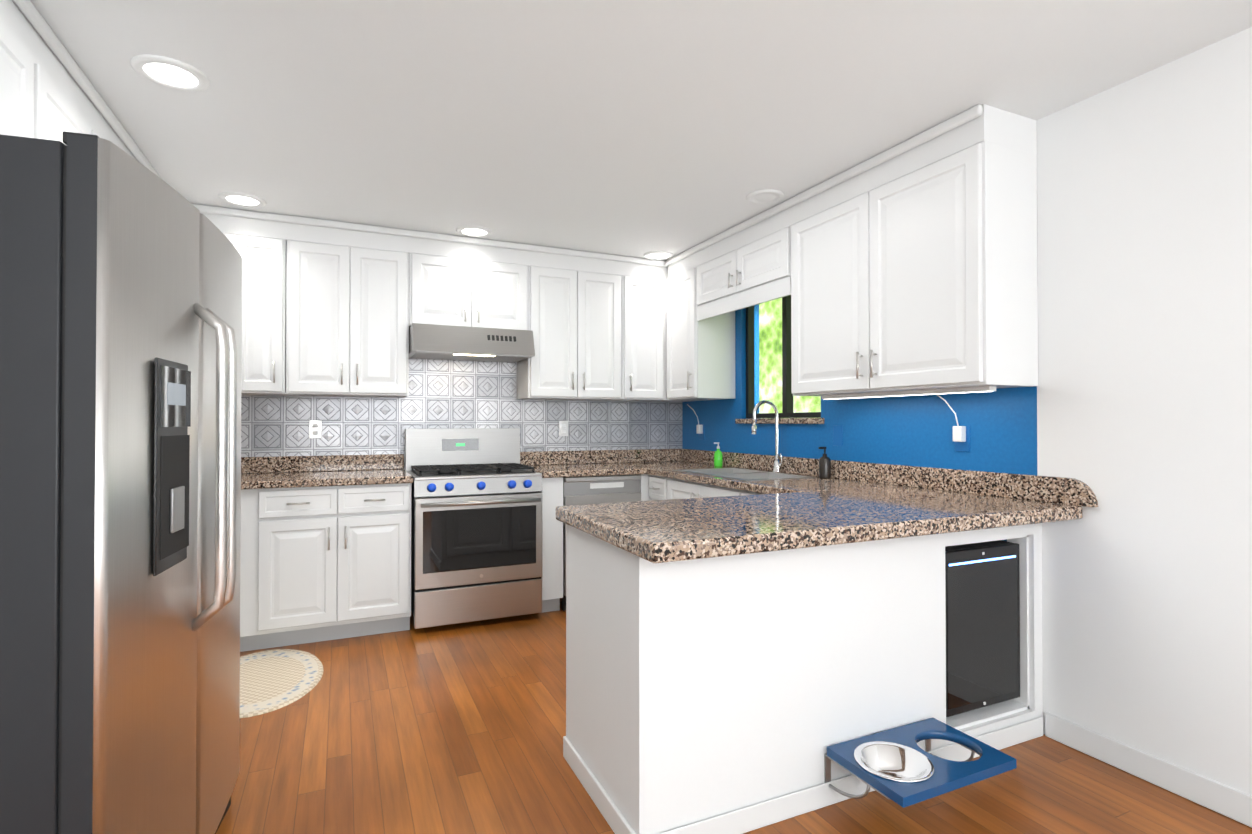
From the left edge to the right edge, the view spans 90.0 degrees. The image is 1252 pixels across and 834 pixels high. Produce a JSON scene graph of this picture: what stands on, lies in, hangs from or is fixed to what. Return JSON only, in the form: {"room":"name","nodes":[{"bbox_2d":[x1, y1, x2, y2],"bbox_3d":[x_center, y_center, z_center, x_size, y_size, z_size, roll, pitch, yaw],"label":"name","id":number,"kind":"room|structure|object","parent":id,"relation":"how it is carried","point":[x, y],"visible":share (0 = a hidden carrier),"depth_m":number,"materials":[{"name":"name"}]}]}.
{"room":"kitchen","nodes":[
{"label":"kitchen","id":0,"kind":"room"},
{"bbox_2d":[265,362,660,469],"bbox_3d":[-1.256,0.050,4.405,4.000,2.440,0.150,0,-1,-24],"label":"wall","id":1,"kind":"structure","parent":0,"point":[516,394],"depth_m":4.54,"materials":[{"name":"white paint"}]},
{"bbox_2d":[0,0,99,145],"bbox_3d":[-1.892,-0.889,1.767,0.348,0.609,0.917,0,-1,-24],"label":"upper cabinet","id":2,"kind":"object","parent":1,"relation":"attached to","point":[45,94],"depth_m":1.86,"materials":[{"name":"white paint"}]},
{"bbox_2d":[100,96,160,177],"bbox_3d":[-2.274,-0.666,2.605,0.348,1.039,0.917,0,-1,-24],"label":"upper cabinet","id":3,"kind":"object","parent":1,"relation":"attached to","point":[111,129],"depth_m":2.52,"materials":[{"name":"white paint"}]},
{"bbox_2d":[193,204,227,237],"bbox_3d":[-2.571,-0.657,3.560,0.598,1.039,0.308,0,-1,-24],"label":"upper cabinet","id":4,"kind":"object","parent":1,"relation":"attached to","point":[218,216],"depth_m":3.51,"materials":[{"name":"white paint"}]},
{"bbox_2d":[228,208,287,395],"bbox_3d":[-2.171,-0.656,3.731,0.272,1.039,0.328,0,-1,-24],"label":"upper cabinet","id":5,"kind":"object","parent":1,"relation":"attached to","point":[260,238],"depth_m":3.59,"materials":[{"name":"white paint"}]},
{"bbox_2d":[288,215,411,396],"bbox_3d":[-1.737,-0.654,3.928,0.682,1.039,0.328,0,-1,-24],"label":"upper cabinet","id":6,"kind":"object","parent":1,"relation":"attached to","point":[350,284],"depth_m":3.78,"materials":[{"name":"white paint"}]},
{"bbox_2d":[241,449,679,471],"bbox_3d":[-1.230,0.299,4.311,3.666,0.100,0.022,0,-1,-24],"label":"backsplash","id":7,"kind":"structure","parent":1,"relation":"attached to","point":[276,463],"depth_m":4.14,"materials":[{"name":"brown stone"}]},
{"bbox_2d":[241,358,681,466],"bbox_3d":[-1.220,-0.115,4.336,3.688,0.908,0.006,0,-1,-24],"label":"backsplash","id":8,"kind":"structure","parent":1,"relation":"attached to","point":[445,394],"depth_m":4.33,"materials":[{"name":"tile"}]},
{"bbox_2d":[309,420,321,437],"bbox_3d":[-1.976,0.079,3.983,0.072,0.115,0.008,0,-1,-24],"label":"electrical outlet plate","id":9,"kind":"object","parent":8,"relation":"attached to","point":[315,428],"depth_m":3.98,"materials":[{"name":"white plastic"}]},
{"bbox_2d":[559,421,567,435],"bbox_3d":[-0.465,0.085,4.670,0.072,0.115,0.008,0,-1,-24],"label":"electrical outlet plate","id":10,"kind":"object","parent":8,"relation":"attached to","point":[563,425],"depth_m":4.67,"materials":[{"name":"white plastic"}]},
{"bbox_2d":[412,230,531,330],"bbox_3d":[-1.075,-0.871,4.231,0.766,0.599,0.328,0,-1,-24],"label":"upper cabinet","id":11,"kind":"object","parent":1,"relation":"attached to","point":[457,280],"depth_m":4.08,"materials":[{"name":"white paint"}]},
{"bbox_2d":[409,323,534,362],"bbox_3d":[-1.038,-0.480,4.147,0.758,0.180,0.492,0,-1,-24],"label":"under-cabinet range hood","id":12,"kind":"object","parent":11,"relation":"attached to","point":[441,342],"visible":0.98,"depth_m":3.96,"materials":[{"name":"silver metal"}]},
{"bbox_2d":[517,245,623,400],"bbox_3d":[-0.407,-0.648,4.533,0.696,1.039,0.328,0,-1,-24],"label":"upper cabinet","id":13,"kind":"object","parent":1,"relation":"attached to","point":[578,296],"depth_m":4.39,"materials":[{"name":"white paint"}]},
{"bbox_2d":[616,256,663,401],"bbox_3d":[0.066,-0.646,4.748,0.343,1.039,0.328,0,-1,-24],"label":"upper cabinet","id":14,"kind":"object","parent":1,"relation":"attached to","point":[643,278],"depth_m":4.60,"materials":[{"name":"white paint"}]},
{"bbox_2d":[30,0,1251,260],"bbox_3d":[0.327,-1.252,0.935,4.000,0.100,7.800,0,-1,-24],"label":"ceiling","id":15,"kind":"structure","parent":0,"point":[634,128],"depth_m":2.29,"materials":[{"name":"paint"}]},
{"bbox_2d":[130,54,209,91],"bbox_3d":[-1.575,-1.186,2.168,0.224,0.009,0.224,0,-1,-24],"label":"recessed light","id":16,"kind":"object","parent":15,"relation":"in","point":[170,73],"visible":1,"depth_m":2.15,"materials":[{"name":"white plastic"}]},
{"bbox_2d":[218,192,266,207],"bbox_3d":[-2.075,-1.175,3.390,0.224,0.009,0.224,0,-1,-24],"label":"recessed light","id":17,"kind":"object","parent":15,"relation":"in","point":[242,199],"visible":0.98,"depth_m":3.38,"materials":[{"name":"white plastic"}]},
{"bbox_2d":[456,226,491,236],"bbox_3d":[-0.958,-1.169,3.953,0.224,0.009,0.224,0,-1,-24],"label":"recessed light","id":18,"kind":"object","parent":15,"relation":"in","point":[474,231],"visible":0.98,"depth_m":3.94,"materials":[{"name":"white plastic"}]},
{"bbox_2d":[643,251,673,259],"bbox_3d":[0.235,-1.164,4.518,0.224,0.009,0.224,0,-1,-24],"label":"recessed light","id":19,"kind":"object","parent":15,"relation":"in","point":[657,255],"visible":0.98,"depth_m":4.51,"materials":[{"name":"white plastic"}]},
{"bbox_2d":[746,189,783,203],"bbox_3d":[0.742,-1.173,3.342,0.200,0.012,0.200,0,-1,-24],"label":"recessed light","id":20,"kind":"object","parent":15,"relation":"in","point":[766,196],"visible":1,"depth_m":3.32,"materials":[{"name":"white plastic"}]},
{"bbox_2d":[216,598,1251,833],"bbox_3d":[0.327,1.288,0.911,4.000,0.100,7.800,0,-1,-24],"label":"floor","id":21,"kind":"structure","parent":0,"point":[459,728],"depth_m":2.21,"materials":[{"name":"brown wood"}]},
{"bbox_2d":[0,131,241,833],"bbox_3d":[-1.418,0.354,1.521,0.819,1.778,0.915,0,-1,-18],"label":"fridge","id":22,"kind":"object","parent":21,"relation":"on","point":[120,390],"visible":1,"depth_m":1.21,"materials":[{"name":"grey metal"}]},
{"bbox_2d":[240,488,251,651],"bbox_3d":[-2.437,0.822,3.448,0.755,0.878,0.598,0,-1,-24],"label":"base cabinet","id":23,"kind":"object","parent":21,"relation":"on","point":[246,496],"depth_m":3.32,"materials":[{"name":"white paint"}]},
{"bbox_2d":[240,649,323,717],"bbox_3d":[-1.749,1.253,2.989,0.550,0.008,0.830,0,-1,-24],"label":"oval rug","id":24,"kind":"object","parent":21,"relation":"on","point":[272,680],"visible":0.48,"depth_m":2.99,"materials":[{"name":"beige fabric"}]},
{"bbox_2d":[252,484,410,649],"bbox_3d":[-1.732,0.825,3.757,0.785,0.878,0.619,0,-1,-24],"label":"base cabinet","id":25,"kind":"object","parent":21,"relation":"on","point":[325,547],"depth_m":3.47,"materials":[{"name":"white paint"}]},
{"bbox_2d":[241,468,413,491],"bbox_3d":[-2.067,0.362,3.594,1.550,0.040,0.634,0,-1,-24],"label":"countertop","id":26,"kind":"structure","parent":25,"relation":"on","point":[362,475],"depth_m":3.54,"materials":[{"name":"brown stone"}]},
{"bbox_2d":[405,428,542,628],"bbox_3d":[-0.987,0.671,4.024,0.766,1.190,0.687,0,-1,-24],"label":"gas range","id":27,"kind":"object","parent":21,"relation":"on","point":[476,524],"visible":0.98,"depth_m":3.79,"materials":[{"name":"silver metal"}]},
{"bbox_2d":[562,474,640,610],"bbox_3d":[-0.269,0.833,4.416,0.543,0.875,0.615,0,-1,-24],"label":"dishwasher","id":28,"kind":"object","parent":21,"relation":"on","point":[584,490],"visible":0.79,"depth_m":4.13,"materials":[{"name":"silver metal"}]},
{"bbox_2d":[604,476,643,558],"bbox_3d":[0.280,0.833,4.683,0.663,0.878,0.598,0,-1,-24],"label":"base cabinet","id":29,"kind":"object","parent":21,"relation":"on","point":[623,521],"depth_m":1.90,"materials":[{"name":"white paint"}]},
{"bbox_2d":[523,460,699,479],"bbox_3d":[-0.032,0.371,4.519,1.372,0.040,0.634,0,-1,-24],"label":"countertop","id":30,"kind":"structure","parent":29,"relation":"on","point":[640,467],"depth_m":4.30,"materials":[{"name":"brown stone"}]},
{"bbox_2d":[644,476,663,562],"bbox_3d":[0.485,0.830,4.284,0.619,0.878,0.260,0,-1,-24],"label":"base cabinet","id":31,"kind":"object","parent":21,"relation":"on","point":[653,485],"depth_m":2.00,"materials":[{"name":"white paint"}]},
{"bbox_2d":[664,476,775,562],"bbox_3d":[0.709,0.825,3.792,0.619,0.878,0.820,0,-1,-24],"label":"base cabinet","id":32,"kind":"object","parent":21,"relation":"on","point":[700,519],"depth_m":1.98,"materials":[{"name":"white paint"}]},
{"bbox_2d":[563,523,1042,833],"bbox_3d":[0.699,0.820,2.413,1.781,0.864,0.691,0,-1,-24],"label":"base cabinet","id":33,"kind":"object","parent":21,"relation":"on","point":[697,690],"depth_m":2.00,"materials":[{"name":"paint"}]},
{"bbox_2d":[736,492,907,554],"bbox_3d":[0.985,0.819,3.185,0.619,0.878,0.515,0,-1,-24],"label":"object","id":34,"kind":"structure","parent":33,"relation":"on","point":[763,523],"depth_m":1.98,"materials":[{"name":"brown stone"}]},
{"bbox_2d":[648,464,903,499],"bbox_3d":[0.755,0.366,3.663,0.634,0.053,1.579,0,-1,-24],"label":"countertop","id":35,"kind":"structure","parent":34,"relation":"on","point":[790,485],"depth_m":3.30,"materials":[{"name":"brown stone"}]},
{"bbox_2d":[714,442,722,466],"bbox_3d":[0.651,0.265,4.430,0.065,0.169,0.060,0,-1,-24],"label":"soap bottle","id":36,"kind":"object","parent":35,"relation":"on","point":[718,459],"visible":1,"depth_m":4.41,"materials":[{"name":"green plastic"}]},
{"bbox_2d":[818,447,830,478],"bbox_3d":[1.105,0.253,3.488,0.072,0.174,0.064,0,-1,-24],"label":"soap dispenser","id":37,"kind":"object","parent":35,"relation":"on","point":[824,466],"visible":1,"depth_m":3.46,"materials":[{"name":"grey plastic"}]},
{"bbox_2d":[824,718,1016,807],"bbox_3d":[0.921,1.124,1.973,0.480,0.137,0.312,0,-1,-24],"label":"stand","id":38,"kind":"object","parent":33,"relation":"attached to","point":[948,776],"visible":0.75,"depth_m":1.92,"materials":[{"name":"blue wood"}]},
{"bbox_2d":[854,741,934,782],"bbox_3d":[0.817,1.086,1.913,0.228,0.076,0.228,0,-1,-24],"label":"bowl","id":39,"kind":"object","parent":38,"relation":"in","point":[895,762],"visible":0.65,"depth_m":1.97,"materials":[{"name":"silver metal"}]},
{"bbox_2d":[682,27,1251,795],"bbox_3d":[2.079,0.025,1.720,0.150,2.440,7.500,0,-1,-24],"label":"wall","id":40,"kind":"structure","parent":0,"point":[1132,409],"depth_m":2.18,"materials":[{"name":"white paint"}]},
{"bbox_2d":[687,404,704,439],"bbox_3d":[0.567,0.036,4.764,0.082,0.267,0.250,0,-1,-24],"label":"outlet","id":41,"kind":"object","parent":40,"relation":"attached to","point":[700,429],"depth_m":4.79,"materials":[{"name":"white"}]},
{"bbox_2d":[664,246,734,401],"bbox_3d":[0.534,-0.648,4.541,0.329,1.039,0.425,0,-1,-24],"label":"upper cabinet","id":42,"kind":"object","parent":40,"relation":"attached to","point":[699,344],"depth_m":4.39,"materials":[{"name":"white paint"}]},
{"bbox_2d":[696,200,787,311],"bbox_3d":[0.826,-0.964,3.900,0.329,0.419,0.980,0,-1,-24],"label":"upper cabinet","id":43,"kind":"object","parent":40,"relation":"attached to","point":[745,265],"depth_m":3.76,"materials":[{"name":"white paint"}]},
{"bbox_2d":[735,418,823,423],"bbox_3d":[0.965,0.026,3.987,0.069,0.035,0.850,0,-1,-24],"label":"window sill","id":44,"kind":"structure","parent":40,"relation":"attached to","point":[786,421],"depth_m":3.87,"materials":[{"name":"stone"}]},
{"bbox_2d":[746,295,820,417],"bbox_3d":[1.018,-0.408,4.015,0.055,0.828,0.786,0,-1,-24],"label":"window","id":45,"kind":"structure","parent":40,"relation":"in","point":[787,397],"depth_m":3.99,"materials":[{"name":"black"}]},
{"bbox_2d":[680,449,1071,503],"bbox_3d":[1.062,0.293,3.735,0.029,0.100,2.970,0,-1,-24],"label":"backsplash","id":46,"kind":"structure","parent":40,"relation":"attached to","point":[1042,489],"depth_m":2.96,"materials":[{"name":"brown stone"}]},
{"bbox_2d":[784,104,1037,399],"bbox_3d":[1.262,-0.651,2.939,0.329,1.064,1.115,0,-1,-24],"label":"upper cabinet","id":47,"kind":"object","parent":40,"relation":"attached to","point":[908,266],"depth_m":2.60,"materials":[{"name":"white paint"}]},
{"bbox_2d":[936,394,969,451],"bbox_3d":[1.474,0.024,2.770,0.082,0.253,0.162,0,-1,-24],"label":"outlet","id":48,"kind":"object","parent":40,"relation":"attached to","point":[961,437],"depth_m":2.78,"materials":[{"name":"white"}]},
{"bbox_2d":[1045,712,1251,827],"bbox_3d":[2.600,1.185,0.364,0.014,0.094,4.600,0,-1,-24],"label":"baseboard","id":49,"kind":"structure","parent":40,"relation":"attached to","point":[1222,799],"depth_m":2.12,"materials":[{"name":"white paint"}]},
{"label":"outside","id":50,"kind":"structure","parent":0,"visible":0},
{"bbox_2d":[759,298,820,412],"bbox_3d":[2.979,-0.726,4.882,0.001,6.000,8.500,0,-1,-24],"label":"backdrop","id":51,"kind":"structure","parent":50,"point":[766,354],"depth_m":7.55,"materials":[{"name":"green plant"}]}
]}

